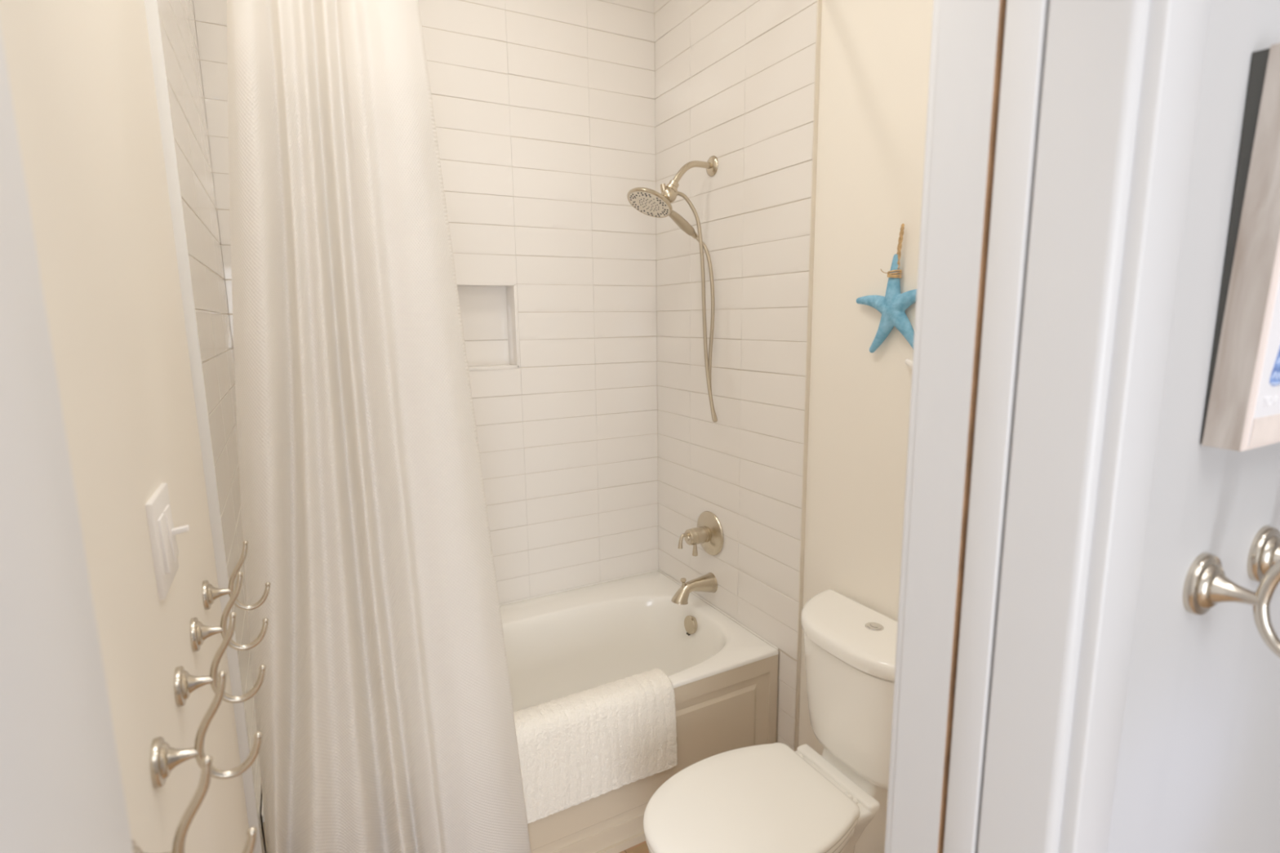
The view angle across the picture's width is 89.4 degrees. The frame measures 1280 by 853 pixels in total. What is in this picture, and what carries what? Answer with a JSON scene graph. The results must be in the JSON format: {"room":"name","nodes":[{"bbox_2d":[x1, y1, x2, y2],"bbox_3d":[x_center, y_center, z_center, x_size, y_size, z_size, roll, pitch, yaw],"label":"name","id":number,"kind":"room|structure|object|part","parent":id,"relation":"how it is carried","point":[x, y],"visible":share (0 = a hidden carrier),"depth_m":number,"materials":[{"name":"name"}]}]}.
{"room":"bathroom","nodes":[
{"label":"bathroom","id":0,"kind":"room"},
{"bbox_2d":[0,0,266,852],"bbox_3d":[-1.272,-0.077,1.005,0.985,3.050,2.090,-6,11,-28],"label":"wall","id":1,"kind":"structure","parent":0,"point":[81,77],"depth_m":0.77,"materials":[{"name":"white paint"}]},
{"bbox_2d":[0,26,133,852],"bbox_3d":[-0.268,0.502,0.350,0.018,2.100,0.165,-6,11,-28],"label":"trim","id":2,"kind":"structure","parent":1,"relation":"attached to","point":[61,788],"depth_m":0.30,"materials":[{"name":"white paint"}]},
{"bbox_2d":[145,483,189,599],"bbox_3d":[-0.593,0.141,0.822,0.028,0.120,0.116,-6,11,-28],"label":"light switch","id":3,"kind":"object","parent":1,"relation":"attached to","point":[162,533],"visible":1,"depth_m":0.79,"materials":[{"name":"white plastic"}]},
{"bbox_2d":[131,755,257,852],"bbox_3d":[-0.395,0.353,0.567,0.099,0.128,0.050,-6,11,-28],"label":"robe hook","id":4,"kind":"object","parent":1,"relation":"attached to","point":[179,841],"visible":0.98,"depth_m":0.56,"materials":[{"name":"silver metal"}]},
{"bbox_2d":[144,0,262,852],"bbox_3d":[-0.836,-0.118,1.217,0.018,3.050,0.007,-6,11,-28],"label":"trim","id":5,"kind":"structure","parent":1,"relation":"attached to","point":[151,6],"depth_m":1.22,"materials":[{"name":"white"}]},
{"bbox_2d":[150,671,262,788],"bbox_3d":[-0.471,0.331,0.705,0.099,0.128,0.050,-6,11,-28],"label":"robe hook","id":6,"kind":"object","parent":1,"relation":"attached to","point":[164,758],"visible":0.97,"depth_m":0.70,"materials":[{"name":"silver metal"}]},
{"bbox_3d":[-0.492,0.355,0.697,0.028,0.025,0.025,-6,11,-28],"label":"post","id":7,"kind":"part","parent":6,"relation":"part of","materials":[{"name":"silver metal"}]},
{"bbox_2d":[173,612,266,707],"bbox_3d":[-0.549,0.308,0.848,0.099,0.128,0.050,-6,11,-28],"label":"robe hook","id":8,"kind":"object","parent":1,"relation":"attached to","point":[184,684],"visible":0.96,"depth_m":0.84,"materials":[{"name":"silver metal"}]},
{"bbox_3d":[-0.571,0.332,0.840,0.028,0.025,0.025,-6,11,-28],"label":"post","id":9,"kind":"part","parent":8,"relation":"part of","materials":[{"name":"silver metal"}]},
{"bbox_2d":[190,571,268,652],"bbox_3d":[-0.625,0.285,0.986,0.099,0.128,0.050,-6,11,-28],"label":"robe hook","id":10,"kind":"object","parent":1,"relation":"attached to","point":[199,633],"visible":0.95,"depth_m":0.98,"materials":[{"name":"silver metal"}]},
{"bbox_3d":[-0.647,0.309,0.978,0.028,0.025,0.025,-6,11,-28],"label":"post","id":11,"kind":"part","parent":10,"relation":"part of","materials":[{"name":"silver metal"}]},
{"bbox_2d":[202,540,271,610],"bbox_3d":[-0.702,0.263,1.126,0.099,0.128,0.050,-6,11,-28],"label":"robe hook","id":12,"kind":"object","parent":1,"relation":"attached to","point":[211,593],"visible":0.97,"depth_m":1.12,"materials":[{"name":"silver metal"}]},
{"bbox_3d":[-0.724,0.287,1.118,0.028,0.025,0.025,-6,11,-28],"label":"post","id":13,"kind":"part","parent":12,"relation":"part of","materials":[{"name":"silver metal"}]},
{"bbox_3d":[-0.193,-1.223,1.430,1.515,0.060,0.060,-6,11,-28],"label":"curtain rod","id":14,"kind":"object","parent":1,"relation":"attached to","visible":0},
{"bbox_2d":[226,0,530,852],"bbox_3d":[-0.557,0.052,1.408,0.614,2.534,0.117,-6,11,-28],"label":"shower curtain","id":15,"kind":"object","parent":14,"relation":"hanging from","point":[384,709],"visible":0.99,"depth_m":1.38,"materials":[{"name":"white fabric"}]},
{"bbox_2d":[192,0,658,605],"bbox_3d":[-0.231,-0.364,2.641,4.400,3.050,0.163,-6,11,-28],"label":"wall","id":16,"kind":"structure","parent":0,"point":[544,110],"depth_m":2.47,"materials":[{"name":"beige tile"}]},
{"bbox_2d":[618,840,648,852],"bbox_3d":[0.887,1.486,0.898,4.600,0.050,4.950,-6,11,-28],"label":"floor","id":17,"kind":"structure","parent":0,"point":[642,847],"depth_m":1.98,"materials":[{"name":"brown wood"}]},
{"bbox_2d":[261,568,778,852],"bbox_3d":[-0.384,1.004,2.212,1.512,0.497,0.819,-6,11,-28],"label":"bathtub","id":18,"kind":"object","parent":17,"relation":"on","point":[723,677],"visible":0.38,"depth_m":2.41,"materials":[{"name":"white ceramic"}]},
{"bbox_2d":[513,668,677,824],"bbox_3d":[-0.156,0.918,1.905,0.550,0.293,0.149,-6,11,-28],"label":"bath mat","id":19,"kind":"object","parent":18,"relation":"on","point":[575,748],"visible":0.88,"depth_m":1.85,"materials":[{"name":"white fabric"}]},
{"bbox_3d":[0.201,0.768,2.506,0.034,0.071,0.071,-6,11,-28],"label":"overflow plate","id":20,"kind":"part","parent":18,"relation":"part of","materials":[{"name":"silver metal"}]},
{"bbox_2d":[643,589,897,852],"bbox_3d":[0.359,0.940,1.623,0.748,0.800,0.493,-6,11,-28],"label":"toilet","id":21,"kind":"object","parent":17,"relation":"on","point":[774,797],"visible":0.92,"depth_m":1.61,"materials":[{"name":"white ceramic"}]},
{"bbox_3d":[0.249,0.946,1.564,0.491,0.018,0.376,-6,11,-28],"label":"seat","id":22,"kind":"part","parent":21,"relation":"part of","materials":[{"name":"white"}]},
{"bbox_3d":[0.249,0.922,1.560,0.498,0.026,0.382,-6,11,-28],"label":"lid","id":23,"kind":"part","parent":21,"relation":"part of","materials":[{"name":"white"}]},
{"bbox_3d":[0.591,0.736,1.718,0.206,0.324,0.482,-6,11,-28],"label":"tank","id":24,"kind":"part","parent":21,"relation":"part of","materials":[{"name":"white ceramic"}]},
{"bbox_3d":[0.586,0.551,1.685,0.222,0.049,0.493,-6,11,-28],"label":"tank lid","id":25,"kind":"part","parent":21,"relation":"part of","materials":[{"name":"white ceramic"}]},
{"bbox_3d":[0.613,0.522,1.691,0.036,0.002,0.036,-6,11,-28],"label":"push plate","id":26,"kind":"part","parent":21,"relation":"part of","materials":[{"name":"silver metal"}]},
{"bbox_2d":[653,0,933,755],"bbox_3d":[0.567,-0.264,1.985,0.172,3.050,2.090,-6,11,-28],"label":"wall","id":27,"kind":"structure","parent":0,"point":[735,79],"depth_m":2.01,"materials":[{"name":"white paint"}]},
{"bbox_2d":[626,155,718,422],"bbox_3d":[0.123,-0.472,2.244,0.332,0.926,0.158,-4,10,-19],"label":"shower","id":28,"kind":"object","parent":27,"relation":"attached to","point":[649,202],"visible":1,"depth_m":2.23,"materials":[{"name":"silver metal"}]},
{"bbox_3d":[0.137,-0.708,2.235,0.125,0.090,0.035,-6,11,-28],"label":"handle","id":29,"kind":"part","parent":28,"relation":"part of","materials":[{"name":"silver metal"}]},
{"bbox_3d":[0.178,-0.867,2.229,0.175,0.100,0.023,-6,11,-29],"label":"shower arm","id":30,"kind":"part","parent":28,"relation":"part of","materials":[{"name":"silver metal"}]},
{"bbox_2d":[671,572,717,604],"bbox_3d":[0.201,0.620,2.468,0.181,0.099,0.079,-6,11,-28],"label":"tub spout","id":31,"kind":"object","parent":27,"relation":"attached to","point":[708,583],"visible":1,"depth_m":2.45,"materials":[{"name":"silver metal"}]},
{"bbox_3d":[0.164,0.590,2.443,0.023,0.032,0.023,-6,11,-28],"label":"diverter knob","id":32,"kind":"part","parent":31,"relation":"part of","materials":[{"name":"silver metal"}]},
{"bbox_2d":[677,511,724,556],"bbox_3d":[0.207,0.416,2.450,0.148,0.172,0.172,-6,11,-28],"label":"shower valve","id":33,"kind":"object","parent":27,"relation":"attached to","point":[708,532],"visible":1,"depth_m":2.44,"materials":[{"name":"silver metal"}]},
{"bbox_3d":[0.164,0.428,2.428,0.049,0.055,0.020,-6,11,-28],"label":"temperature lever","id":34,"kind":"part","parent":33,"relation":"part of","materials":[{"name":"silver metal"}]},
{"bbox_3d":[0.209,0.467,2.459,0.022,0.050,0.022,-6,11,-28],"label":"volume lever","id":35,"kind":"part","parent":33,"relation":"part of","materials":[{"name":"silver metal"}]},
{"bbox_2d":[794,0,822,751],"bbox_3d":[0.505,-0.254,1.934,0.016,3.050,0.005,-6,11,-28],"label":"trim","id":36,"kind":"structure","parent":27,"relation":"attached to","point":[819,6],"depth_m":1.94,"materials":[{"name":"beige metal"}]},
{"bbox_2d":[856,223,916,352],"bbox_3d":[0.640,-0.345,1.632,0.040,0.322,0.247,-5,10,-25],"label":"starfish","id":37,"kind":"object","parent":27,"relation":"attached to","point":[892,307],"visible":0.84,"depth_m":1.62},
{"bbox_2d":[904,359,912,368],"bbox_3d":[0.723,-0.096,1.532,0.035,0.237,0.238,-7,11,-32],"label":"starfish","id":38,"kind":"object","parent":27,"relation":"attached to","point":[908,362],"visible":0.02,"depth_m":1.61,"materials":[{"name":"white"}]},
{"bbox_2d":[1106,0,1279,852],"bbox_3d":[0.767,-0.072,0.827,4.400,3.050,0.165,-6,11,-28],"label":"wall","id":39,"kind":"structure","parent":0,"point":[1198,770],"depth_m":0.66,"materials":[{"name":"grey paint"}]},
{"bbox_2d":[884,0,941,852],"bbox_3d":[0.322,0.391,0.760,0.071,2.170,0.014,-6,11,-28],"label":"trim","id":40,"kind":"structure","parent":39,"relation":"attached to","point":[936,3],"depth_m":0.67,"materials":[{"name":"grey paint"}]},
{"bbox_2d":[890,0,1007,852],"bbox_3d":[0.315,0.432,0.724,0.020,2.100,0.059,-6,11,-28],"label":"trim","id":41,"kind":"structure","parent":39,"relation":"attached to","point":[972,32],"depth_m":0.64,"materials":[{"name":"grey paint"}]},
{"bbox_2d":[943,0,1049,852],"bbox_3d":[0.647,0.406,0.842,0.721,2.088,0.033,-6,11,-28],"label":"door","id":42,"kind":"structure","parent":39,"relation":"in","point":[1026,24],"depth_m":0.59,"materials":[{"name":"grey paint"}]},
{"bbox_2d":[977,0,1150,852],"bbox_3d":[0.370,0.447,0.634,0.030,2.100,0.068,-6,11,-28],"label":"trim","id":43,"kind":"structure","parent":39,"relation":"attached to","point":[1095,55],"depth_m":0.55,"materials":[{"name":"grey paint"}]},
{"bbox_2d":[1057,0,1211,852],"bbox_3d":[0.412,0.415,0.606,0.061,2.170,0.016,-6,11,-28],"label":"trim","id":44,"kind":"structure","parent":39,"relation":"attached to","point":[1176,36],"depth_m":0.52,"materials":[{"name":"grey paint"}]},
{"bbox_2d":[1182,552,1279,657],"bbox_3d":[0.600,0.141,0.601,0.064,0.164,0.126,-6,11,-28],"label":"robe hook","id":45,"kind":"object","parent":39,"relation":"attached to","point":[1206,584],"visible":1,"depth_m":0.64,"materials":[{"name":"silver metal"}]},
{"bbox_3d":[0.586,0.164,0.633,0.032,0.032,0.035,-6,11,-28],"label":"post","id":46,"kind":"part","parent":45,"relation":"part of","materials":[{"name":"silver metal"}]},
{"bbox_2d":[1200,42,1279,451],"bbox_3d":[0.738,-0.171,0.679,0.452,0.348,0.044,-6,12,-28],"label":"framed print","id":47,"kind":"object","parent":39,"relation":"attached to","point":[1242,410],"visible":1,"depth_m":0.58,"materials":[{"name":"brown wood"}]},
{"bbox_2d":[1246,525,1279,582],"bbox_3d":[0.729,0.124,0.669,0.064,0.164,0.126,-6,11,-28],"label":"robe hook","id":48,"kind":"object","parent":39,"relation":"attached to","point":[1264,553],"visible":0.76,"depth_m":0.71,"materials":[{"name":"silver metal"}]},
{"bbox_3d":[0.714,0.147,0.701,0.032,0.032,0.035,-6,11,-28],"label":"post","id":49,"kind":"part","parent":48,"relation":"part of","materials":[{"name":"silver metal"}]}
]}

